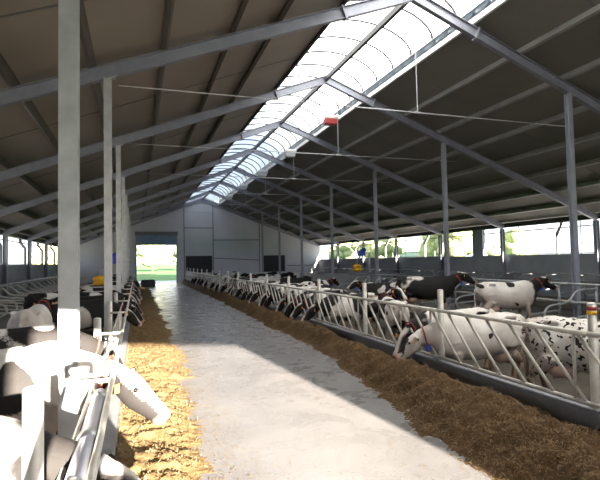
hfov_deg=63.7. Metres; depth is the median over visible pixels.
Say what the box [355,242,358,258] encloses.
downpipe
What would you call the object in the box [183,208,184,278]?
trim
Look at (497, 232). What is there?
frame
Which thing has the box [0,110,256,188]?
trim
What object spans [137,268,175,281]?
field
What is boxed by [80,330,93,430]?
floor
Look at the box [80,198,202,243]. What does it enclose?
rafter
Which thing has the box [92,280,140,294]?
cow
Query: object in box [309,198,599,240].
roof purlin
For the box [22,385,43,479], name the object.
fence post
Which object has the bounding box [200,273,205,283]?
barrier
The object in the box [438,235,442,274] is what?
column
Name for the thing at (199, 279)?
cow
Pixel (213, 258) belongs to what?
trim
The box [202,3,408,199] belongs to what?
ridge beam
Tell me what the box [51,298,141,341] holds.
cow
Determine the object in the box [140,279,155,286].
concrete block
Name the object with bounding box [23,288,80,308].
cow
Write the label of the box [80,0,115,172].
purlin
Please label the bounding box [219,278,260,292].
cow
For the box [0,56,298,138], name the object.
trim
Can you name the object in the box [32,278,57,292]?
divider
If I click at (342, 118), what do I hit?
trim
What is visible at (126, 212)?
steel post
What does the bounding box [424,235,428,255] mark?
downpipe
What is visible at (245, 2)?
purlin
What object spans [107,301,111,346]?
fence post
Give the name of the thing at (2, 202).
purlin
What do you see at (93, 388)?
rail
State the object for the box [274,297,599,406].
floor
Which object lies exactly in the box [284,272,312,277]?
cow
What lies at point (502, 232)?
column
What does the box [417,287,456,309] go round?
divider
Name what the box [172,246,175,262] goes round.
broadleaf tree
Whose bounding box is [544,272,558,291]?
divider
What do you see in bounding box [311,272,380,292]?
wall
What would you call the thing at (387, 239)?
downpipe
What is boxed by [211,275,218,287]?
barrier
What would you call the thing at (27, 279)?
divider
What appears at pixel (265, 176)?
cable
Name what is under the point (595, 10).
purlin
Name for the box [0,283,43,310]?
divider
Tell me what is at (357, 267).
brush
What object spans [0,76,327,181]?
rafter
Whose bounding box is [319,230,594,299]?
wall
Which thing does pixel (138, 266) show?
grass
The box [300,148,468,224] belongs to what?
trim
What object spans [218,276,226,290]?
barrier
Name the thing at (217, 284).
cow
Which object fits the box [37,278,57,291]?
divider
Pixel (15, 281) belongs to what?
divider
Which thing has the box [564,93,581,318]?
steel post
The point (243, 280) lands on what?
barrier
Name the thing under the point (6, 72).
purlin
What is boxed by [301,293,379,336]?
cow
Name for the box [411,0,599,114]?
rafter
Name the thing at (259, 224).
trim
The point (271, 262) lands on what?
window
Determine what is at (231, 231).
wall
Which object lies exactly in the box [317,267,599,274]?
rail
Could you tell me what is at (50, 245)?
downpipe
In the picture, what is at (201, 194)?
rafter
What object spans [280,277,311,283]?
cow
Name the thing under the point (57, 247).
column
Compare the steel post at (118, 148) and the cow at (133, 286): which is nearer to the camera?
the steel post at (118, 148)
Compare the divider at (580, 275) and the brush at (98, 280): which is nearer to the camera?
the brush at (98, 280)
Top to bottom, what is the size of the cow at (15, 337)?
1.414 m
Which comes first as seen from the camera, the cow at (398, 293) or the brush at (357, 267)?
the cow at (398, 293)
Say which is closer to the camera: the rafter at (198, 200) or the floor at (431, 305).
the floor at (431, 305)
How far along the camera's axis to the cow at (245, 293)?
22.86 m
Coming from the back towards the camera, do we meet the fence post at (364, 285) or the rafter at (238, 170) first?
the rafter at (238, 170)
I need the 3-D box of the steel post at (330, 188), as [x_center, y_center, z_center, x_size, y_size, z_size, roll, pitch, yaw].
[2.050,0.096,30.848,0.280,6.988,0.280,0,-3,-19]
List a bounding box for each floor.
[0,285,83,328]
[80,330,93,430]
[140,282,491,479]
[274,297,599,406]
[407,300,571,342]
[451,289,599,311]
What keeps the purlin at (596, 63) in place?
attached to the ceiling at (516, 23)
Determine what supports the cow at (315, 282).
on the floor at (562, 385)
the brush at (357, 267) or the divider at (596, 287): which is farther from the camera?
the brush at (357, 267)
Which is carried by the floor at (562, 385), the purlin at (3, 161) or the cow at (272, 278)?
the cow at (272, 278)
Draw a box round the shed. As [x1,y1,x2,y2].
[398,247,488,257]
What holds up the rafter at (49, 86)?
on the column
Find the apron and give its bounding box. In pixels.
[139,280,175,282]
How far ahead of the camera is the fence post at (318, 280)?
13.91 m
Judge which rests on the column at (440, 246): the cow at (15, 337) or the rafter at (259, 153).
the rafter at (259, 153)
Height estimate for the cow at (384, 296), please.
1.431 m
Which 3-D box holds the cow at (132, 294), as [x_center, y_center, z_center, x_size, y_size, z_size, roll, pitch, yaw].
[-7.397,2.404,18.439,2.519,1.342,0.658,0,-3,-24]
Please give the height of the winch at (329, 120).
1.640 m
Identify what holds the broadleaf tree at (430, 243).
on the grass
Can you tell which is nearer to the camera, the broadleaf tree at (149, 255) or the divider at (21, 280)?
the divider at (21, 280)
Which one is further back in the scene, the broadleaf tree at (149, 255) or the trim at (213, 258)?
the broadleaf tree at (149, 255)
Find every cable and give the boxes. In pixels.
[118,16,564,126]
[129,104,456,161]
[141,138,391,182]
[147,202,245,212]
[156,176,325,195]
[172,167,298,205]
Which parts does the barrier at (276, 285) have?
rail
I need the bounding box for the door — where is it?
[135,232,177,281]
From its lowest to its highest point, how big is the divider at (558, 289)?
1.250 m
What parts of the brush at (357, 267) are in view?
motor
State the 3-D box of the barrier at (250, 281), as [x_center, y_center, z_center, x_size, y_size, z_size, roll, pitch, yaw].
[-1.904,2.222,20.978,0.062,0.849,3.115,0,-3,-19]
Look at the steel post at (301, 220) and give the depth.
36.50 m
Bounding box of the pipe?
[65,388,106,479]
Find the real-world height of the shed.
5.600 m
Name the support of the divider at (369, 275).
on the floor at (431, 305)
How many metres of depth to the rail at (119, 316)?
11.50 m
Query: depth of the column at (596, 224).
22.03 m
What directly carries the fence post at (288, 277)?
on the floor at (562, 385)
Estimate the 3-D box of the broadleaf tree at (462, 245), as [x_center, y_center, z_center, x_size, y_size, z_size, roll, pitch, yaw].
[28.727,0.858,86.241,8.228,9.436,7.333,0,-3,-19]
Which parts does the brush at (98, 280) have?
motor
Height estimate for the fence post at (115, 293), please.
1.410 m
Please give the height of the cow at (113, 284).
1.329 m
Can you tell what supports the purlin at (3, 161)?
attached to the ceiling at (119, 30)
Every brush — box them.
[93,252,115,285]
[353,247,369,271]
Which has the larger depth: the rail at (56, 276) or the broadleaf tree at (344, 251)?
the broadleaf tree at (344, 251)
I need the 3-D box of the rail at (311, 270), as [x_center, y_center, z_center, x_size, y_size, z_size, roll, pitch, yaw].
[6.737,2.486,35.973,0.060,0.060,36.000,0,-3,-19]
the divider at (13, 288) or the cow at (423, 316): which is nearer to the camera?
the cow at (423, 316)
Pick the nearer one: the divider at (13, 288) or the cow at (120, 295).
the cow at (120, 295)
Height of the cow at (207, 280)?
1.291 m
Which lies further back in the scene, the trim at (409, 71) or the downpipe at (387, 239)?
the downpipe at (387, 239)
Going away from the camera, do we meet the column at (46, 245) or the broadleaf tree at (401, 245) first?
the column at (46, 245)
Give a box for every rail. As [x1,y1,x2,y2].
[0,276,57,286]
[57,377,114,479]
[89,331,123,393]
[108,311,126,350]
[116,300,129,340]
[121,293,130,323]
[311,270,599,281]
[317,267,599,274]
[347,273,599,286]
[455,291,599,305]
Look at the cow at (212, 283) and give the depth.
32.11 m
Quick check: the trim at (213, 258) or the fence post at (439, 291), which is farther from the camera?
the trim at (213, 258)
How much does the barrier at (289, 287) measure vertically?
0.849 m
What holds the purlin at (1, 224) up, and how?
attached to the ceiling at (119, 30)
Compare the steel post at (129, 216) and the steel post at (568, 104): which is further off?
the steel post at (129, 216)
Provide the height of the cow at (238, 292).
1.343 m
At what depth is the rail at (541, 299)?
14.30 m
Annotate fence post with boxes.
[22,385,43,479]
[94,318,100,338]
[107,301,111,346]
[114,292,117,344]
[287,276,289,303]
[317,279,320,321]
[362,283,367,335]
[437,289,444,360]
[586,302,599,410]
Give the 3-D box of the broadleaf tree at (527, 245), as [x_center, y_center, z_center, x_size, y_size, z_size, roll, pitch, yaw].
[35.898,1.665,81.630,7.318,7.165,7.165,0,-3,-19]
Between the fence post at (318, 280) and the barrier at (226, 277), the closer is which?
the fence post at (318, 280)
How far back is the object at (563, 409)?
6.92 m
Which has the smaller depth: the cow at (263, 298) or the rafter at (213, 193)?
the cow at (263, 298)
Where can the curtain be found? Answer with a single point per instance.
(141, 239)
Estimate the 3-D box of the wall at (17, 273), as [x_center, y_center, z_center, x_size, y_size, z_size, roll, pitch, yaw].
[-13.731,2.323,19.835,0.200,2.570,58.540,0,-3,-19]
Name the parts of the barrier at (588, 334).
rail, rail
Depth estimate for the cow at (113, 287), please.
17.07 m
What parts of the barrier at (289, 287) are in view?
rail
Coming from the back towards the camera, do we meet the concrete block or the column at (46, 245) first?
the concrete block
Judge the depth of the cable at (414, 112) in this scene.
13.93 m
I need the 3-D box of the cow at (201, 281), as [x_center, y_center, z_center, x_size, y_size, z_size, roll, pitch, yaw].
[-6.763,3.396,37.897,2.439,1.339,0.664,0,-3,-23]
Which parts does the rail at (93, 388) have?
locking rail, rail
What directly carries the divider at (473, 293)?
on the floor at (431, 305)
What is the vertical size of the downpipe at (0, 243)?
4.277 m
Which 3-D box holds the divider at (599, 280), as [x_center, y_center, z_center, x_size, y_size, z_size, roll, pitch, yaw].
[12.789,2.082,20.604,1.854,1.250,0.070,0,-3,-19]
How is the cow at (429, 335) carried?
on the floor at (562, 385)
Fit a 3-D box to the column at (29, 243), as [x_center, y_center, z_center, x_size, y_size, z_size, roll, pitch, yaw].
[-17.136,2.025,30.607,0.200,3.957,0.240,0,-3,-19]
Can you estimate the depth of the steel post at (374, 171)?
25.16 m
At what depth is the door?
50.30 m
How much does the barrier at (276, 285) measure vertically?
0.849 m
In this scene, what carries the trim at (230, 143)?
attached to the ceiling at (119, 30)
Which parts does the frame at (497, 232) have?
rail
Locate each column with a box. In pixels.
[2,236,7,304]
[27,241,31,290]
[45,244,47,286]
[57,247,57,282]
[337,244,338,272]
[362,242,364,271]
[394,239,398,280]
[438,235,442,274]
[500,229,506,279]
[593,220,599,300]
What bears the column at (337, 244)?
on the floor at (562, 385)
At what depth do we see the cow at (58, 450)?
2.53 m
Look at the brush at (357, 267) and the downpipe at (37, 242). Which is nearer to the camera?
the brush at (357, 267)
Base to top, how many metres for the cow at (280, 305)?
1.335 m
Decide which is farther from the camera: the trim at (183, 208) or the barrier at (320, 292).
the trim at (183, 208)
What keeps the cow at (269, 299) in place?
on the floor at (562, 385)
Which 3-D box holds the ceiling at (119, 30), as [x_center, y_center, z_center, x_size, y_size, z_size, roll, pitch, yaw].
[-8.675,-3.007,21.855,12.126,4.712,59.240,0,-3,-19]
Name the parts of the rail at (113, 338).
locking rail, rail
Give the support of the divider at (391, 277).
on the floor at (431, 305)
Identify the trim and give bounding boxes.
[0,0,88,17]
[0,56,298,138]
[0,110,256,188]
[0,229,57,245]
[1,143,230,217]
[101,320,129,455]
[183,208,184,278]
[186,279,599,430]
[212,205,213,272]
[213,258,257,259]
[259,224,259,272]
[274,168,416,230]
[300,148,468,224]
[319,213,599,245]
[342,118,543,216]
[409,71,599,175]
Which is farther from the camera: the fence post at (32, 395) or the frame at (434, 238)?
the frame at (434, 238)
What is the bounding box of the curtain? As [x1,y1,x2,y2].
[137,235,175,244]
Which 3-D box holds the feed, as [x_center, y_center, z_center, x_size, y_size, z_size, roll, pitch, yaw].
[-4.756,3.025,25.591,2.437,0.520,49.860,0,-3,-19]
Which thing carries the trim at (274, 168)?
attached to the ceiling at (516, 23)
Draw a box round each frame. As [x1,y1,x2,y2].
[0,239,25,264]
[26,243,42,263]
[369,239,394,257]
[399,235,436,256]
[450,232,500,255]
[506,221,593,254]
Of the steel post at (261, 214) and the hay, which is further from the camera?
the steel post at (261, 214)
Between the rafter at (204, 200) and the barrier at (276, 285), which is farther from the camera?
the rafter at (204, 200)
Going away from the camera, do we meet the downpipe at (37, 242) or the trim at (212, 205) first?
the downpipe at (37, 242)
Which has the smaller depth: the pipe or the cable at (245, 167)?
the pipe
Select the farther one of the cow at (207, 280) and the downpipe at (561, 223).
the cow at (207, 280)
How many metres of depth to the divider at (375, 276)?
24.44 m
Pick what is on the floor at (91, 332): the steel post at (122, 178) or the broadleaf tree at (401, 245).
the steel post at (122, 178)
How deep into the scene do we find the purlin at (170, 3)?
11.68 m
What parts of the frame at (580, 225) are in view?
rail, rod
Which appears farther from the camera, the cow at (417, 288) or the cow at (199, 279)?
the cow at (199, 279)
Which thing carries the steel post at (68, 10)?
on the floor at (91, 332)
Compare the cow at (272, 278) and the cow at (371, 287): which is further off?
the cow at (272, 278)
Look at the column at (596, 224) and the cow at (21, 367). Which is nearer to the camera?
the cow at (21, 367)
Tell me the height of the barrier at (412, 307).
0.849 m
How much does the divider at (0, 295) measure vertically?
1.250 m
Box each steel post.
[58,0,79,438]
[104,78,112,343]
[116,145,120,292]
[121,177,124,284]
[125,195,127,281]
[127,207,128,274]
[129,216,129,272]
[130,222,130,272]
[261,214,263,272]
[278,207,280,273]
[300,199,303,276]
[329,187,333,272]
[373,170,378,282]
[441,143,450,309]
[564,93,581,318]
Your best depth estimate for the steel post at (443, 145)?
19.49 m
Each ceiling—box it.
[0,0,342,246]
[221,0,599,242]
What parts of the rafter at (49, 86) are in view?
splice plate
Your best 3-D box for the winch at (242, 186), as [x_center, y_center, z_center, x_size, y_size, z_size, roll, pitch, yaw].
[-4.363,-4.660,37.109,0.600,1.640,0.320,0,-3,-19]
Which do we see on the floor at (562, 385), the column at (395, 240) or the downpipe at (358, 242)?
the column at (395, 240)
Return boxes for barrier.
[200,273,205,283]
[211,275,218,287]
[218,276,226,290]
[226,277,235,293]
[236,278,248,296]
[248,280,263,301]
[264,283,285,309]
[285,286,316,319]
[314,291,361,333]
[358,297,437,357]
[431,309,589,405]
[575,331,599,408]
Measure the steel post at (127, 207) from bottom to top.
5.954 m
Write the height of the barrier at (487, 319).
0.849 m
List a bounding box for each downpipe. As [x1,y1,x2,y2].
[0,243,1,263]
[18,239,26,264]
[37,242,42,263]
[50,245,55,263]
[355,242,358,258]
[385,239,388,256]
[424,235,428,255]
[555,222,562,252]
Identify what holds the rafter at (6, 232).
on the column at (5, 238)
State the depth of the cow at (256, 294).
20.57 m
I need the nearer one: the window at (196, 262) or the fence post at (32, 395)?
the fence post at (32, 395)
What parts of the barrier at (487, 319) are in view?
rail, rail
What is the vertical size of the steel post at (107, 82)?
5.954 m
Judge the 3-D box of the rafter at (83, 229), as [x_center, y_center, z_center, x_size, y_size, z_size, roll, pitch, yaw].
[-12.957,-2.342,38.572,13.386,5.337,0.180,0,-3,-19]
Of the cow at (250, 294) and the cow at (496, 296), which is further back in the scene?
the cow at (250, 294)
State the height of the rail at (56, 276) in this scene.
0.070 m
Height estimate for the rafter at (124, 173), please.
5.337 m
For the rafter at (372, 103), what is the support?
on the column at (596, 224)
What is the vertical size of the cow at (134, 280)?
1.347 m
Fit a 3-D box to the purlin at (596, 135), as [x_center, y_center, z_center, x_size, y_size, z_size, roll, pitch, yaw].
[6.306,-2.987,26.867,0.152,0.210,58.540,0,-3,-19]
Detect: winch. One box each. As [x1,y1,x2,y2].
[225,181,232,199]
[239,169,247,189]
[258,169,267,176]
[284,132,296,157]
[323,87,338,125]
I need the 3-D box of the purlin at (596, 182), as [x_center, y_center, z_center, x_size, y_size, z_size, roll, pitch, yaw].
[9.074,-1.894,27.750,0.152,0.210,58.540,0,-3,-19]
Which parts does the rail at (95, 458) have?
locking rail, rail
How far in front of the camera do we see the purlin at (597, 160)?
23.34 m
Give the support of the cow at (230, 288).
on the floor at (562, 385)
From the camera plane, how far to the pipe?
2.64 m
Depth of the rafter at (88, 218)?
33.06 m
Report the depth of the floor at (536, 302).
22.42 m
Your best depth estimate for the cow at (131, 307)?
13.28 m
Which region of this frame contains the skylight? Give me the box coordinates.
[185,0,508,203]
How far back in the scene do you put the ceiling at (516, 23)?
19.23 m
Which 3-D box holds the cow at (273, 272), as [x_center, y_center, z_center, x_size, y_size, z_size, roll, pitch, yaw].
[-3.041,3.478,42.685,2.517,1.422,0.708,0,-3,-19]
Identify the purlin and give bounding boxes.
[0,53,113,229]
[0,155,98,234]
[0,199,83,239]
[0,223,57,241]
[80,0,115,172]
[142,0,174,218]
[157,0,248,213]
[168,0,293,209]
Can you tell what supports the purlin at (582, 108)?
attached to the ceiling at (516, 23)
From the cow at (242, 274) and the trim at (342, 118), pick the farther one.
the cow at (242, 274)
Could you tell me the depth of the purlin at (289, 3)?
14.23 m
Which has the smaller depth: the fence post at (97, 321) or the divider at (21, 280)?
the fence post at (97, 321)
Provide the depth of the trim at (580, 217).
29.25 m
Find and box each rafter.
[0,0,412,107]
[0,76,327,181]
[0,121,280,216]
[2,148,253,235]
[27,167,233,240]
[44,180,220,244]
[57,190,209,246]
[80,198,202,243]
[203,199,318,246]
[210,191,338,243]
[221,181,364,241]
[234,168,397,238]
[252,149,441,234]
[280,122,503,229]
[325,78,598,220]
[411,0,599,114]
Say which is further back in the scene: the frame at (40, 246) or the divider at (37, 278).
the frame at (40, 246)
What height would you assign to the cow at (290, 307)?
1.336 m
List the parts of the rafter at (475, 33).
splice plate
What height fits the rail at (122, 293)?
0.824 m
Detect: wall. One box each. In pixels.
[0,264,56,299]
[80,197,319,284]
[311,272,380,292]
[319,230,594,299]
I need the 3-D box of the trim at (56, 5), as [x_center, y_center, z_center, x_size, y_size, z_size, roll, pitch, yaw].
[-3.507,-3.788,7.662,11.430,4.376,0.050,0,-3,-19]
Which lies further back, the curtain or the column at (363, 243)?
the curtain
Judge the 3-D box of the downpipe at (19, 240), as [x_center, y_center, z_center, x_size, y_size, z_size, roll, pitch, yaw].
[-18.024,2.043,31.363,0.470,4.277,0.162,0,-3,-19]
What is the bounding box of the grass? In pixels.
[137,265,175,269]
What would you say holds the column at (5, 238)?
on the floor at (91, 332)
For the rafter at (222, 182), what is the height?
5.336 m
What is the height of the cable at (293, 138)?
3.448 m
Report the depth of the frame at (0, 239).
29.50 m
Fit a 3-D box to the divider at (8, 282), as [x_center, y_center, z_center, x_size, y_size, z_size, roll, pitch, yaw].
[-12.956,2.608,23.179,1.861,1.250,0.072,0,-3,-19]
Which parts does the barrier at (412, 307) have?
rail, rail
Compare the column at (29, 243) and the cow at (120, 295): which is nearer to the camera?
the cow at (120, 295)
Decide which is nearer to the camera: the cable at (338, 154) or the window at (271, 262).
the cable at (338, 154)
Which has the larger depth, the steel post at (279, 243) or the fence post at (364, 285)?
the steel post at (279, 243)
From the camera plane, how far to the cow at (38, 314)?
9.07 m
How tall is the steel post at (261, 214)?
6.988 m
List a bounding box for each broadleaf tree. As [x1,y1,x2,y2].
[32,244,56,263]
[137,245,169,271]
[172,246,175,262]
[328,243,357,258]
[351,241,381,257]
[369,238,406,257]
[419,234,443,256]
[437,231,472,256]
[487,228,538,255]
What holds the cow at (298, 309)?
on the floor at (562, 385)
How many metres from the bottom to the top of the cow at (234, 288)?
1.343 m
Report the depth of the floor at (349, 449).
6.73 m
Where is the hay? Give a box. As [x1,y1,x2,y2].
[115,287,356,479]
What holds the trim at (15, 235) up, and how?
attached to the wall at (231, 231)
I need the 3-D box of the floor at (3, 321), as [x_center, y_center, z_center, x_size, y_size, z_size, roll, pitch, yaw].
[-14.684,3.513,27.380,2.700,0.140,43.540,0,-3,-19]
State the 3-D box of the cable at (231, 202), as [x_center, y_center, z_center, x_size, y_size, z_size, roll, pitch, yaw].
[-7.295,-4.125,42.538,14.293,3.448,0.070,0,-3,-19]
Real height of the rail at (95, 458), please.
0.824 m
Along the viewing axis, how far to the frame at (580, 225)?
24.86 m
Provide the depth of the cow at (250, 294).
21.81 m
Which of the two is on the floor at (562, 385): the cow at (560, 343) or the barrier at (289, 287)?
the cow at (560, 343)
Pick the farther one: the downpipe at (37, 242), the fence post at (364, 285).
the downpipe at (37, 242)
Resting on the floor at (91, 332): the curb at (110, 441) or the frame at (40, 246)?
the curb at (110, 441)
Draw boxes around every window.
[185,256,212,272]
[264,255,284,271]
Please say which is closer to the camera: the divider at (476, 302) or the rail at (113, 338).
the rail at (113, 338)
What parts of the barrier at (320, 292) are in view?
rail, rail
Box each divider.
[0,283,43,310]
[0,285,33,303]
[0,287,27,306]
[0,295,24,310]
[0,300,17,313]
[0,304,7,317]
[8,282,50,307]
[15,281,55,301]
[21,280,57,302]
[27,279,57,292]
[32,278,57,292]
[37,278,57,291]
[338,275,369,291]
[348,276,380,293]
[358,276,392,293]
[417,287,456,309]
[433,282,477,305]
[455,293,501,309]
[509,285,560,316]
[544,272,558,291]
[544,286,598,319]
[554,275,585,299]
[583,280,599,295]
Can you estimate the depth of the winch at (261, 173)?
31.30 m
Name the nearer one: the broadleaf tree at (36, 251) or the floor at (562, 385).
the floor at (562, 385)
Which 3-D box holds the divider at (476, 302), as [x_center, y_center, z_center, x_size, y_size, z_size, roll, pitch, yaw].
[5.581,2.084,17.320,1.854,1.250,0.070,0,-3,-19]
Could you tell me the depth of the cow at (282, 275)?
36.40 m
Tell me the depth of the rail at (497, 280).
15.61 m
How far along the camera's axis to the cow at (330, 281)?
23.80 m
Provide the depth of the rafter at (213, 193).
48.41 m
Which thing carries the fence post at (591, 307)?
on the floor at (562, 385)
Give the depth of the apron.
54.48 m
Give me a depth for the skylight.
18.05 m
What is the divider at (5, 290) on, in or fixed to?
on the floor at (3, 321)
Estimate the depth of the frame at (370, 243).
41.15 m
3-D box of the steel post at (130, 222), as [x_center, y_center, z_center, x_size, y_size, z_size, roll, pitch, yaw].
[-15.426,1.307,43.901,0.280,5.954,0.280,0,-3,-19]
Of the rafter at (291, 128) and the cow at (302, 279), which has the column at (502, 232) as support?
the rafter at (291, 128)
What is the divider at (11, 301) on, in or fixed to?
on the floor at (3, 321)
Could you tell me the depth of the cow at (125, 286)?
21.10 m
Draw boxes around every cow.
[0,323,125,434]
[0,340,169,433]
[0,415,140,479]
[7,298,56,328]
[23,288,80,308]
[50,294,143,322]
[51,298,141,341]
[80,284,139,300]
[80,286,138,305]
[80,290,142,325]
[84,285,140,304]
[88,283,141,299]
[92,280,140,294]
[112,276,140,286]
[195,274,223,284]
[199,275,226,289]
[203,276,232,286]
[208,276,242,288]
[213,277,246,291]
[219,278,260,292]
[227,280,256,294]
[229,280,270,294]
[234,281,279,297]
[240,273,267,277]
[240,282,283,299]
[245,283,286,300]
[247,275,280,280]
[248,283,300,306]
[253,271,277,274]
[258,284,312,306]
[260,273,288,277]
[263,286,316,307]
[275,288,333,321]
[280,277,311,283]
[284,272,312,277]
[284,289,346,325]
[290,292,358,329]
[300,278,339,285]
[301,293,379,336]
[312,281,331,288]
[347,280,398,292]
[374,292,409,341]
[385,288,407,300]
[392,307,494,371]
[395,272,477,309]
[396,312,525,383]
[474,277,557,317]
[521,315,599,393]
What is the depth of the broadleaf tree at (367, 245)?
127.37 m

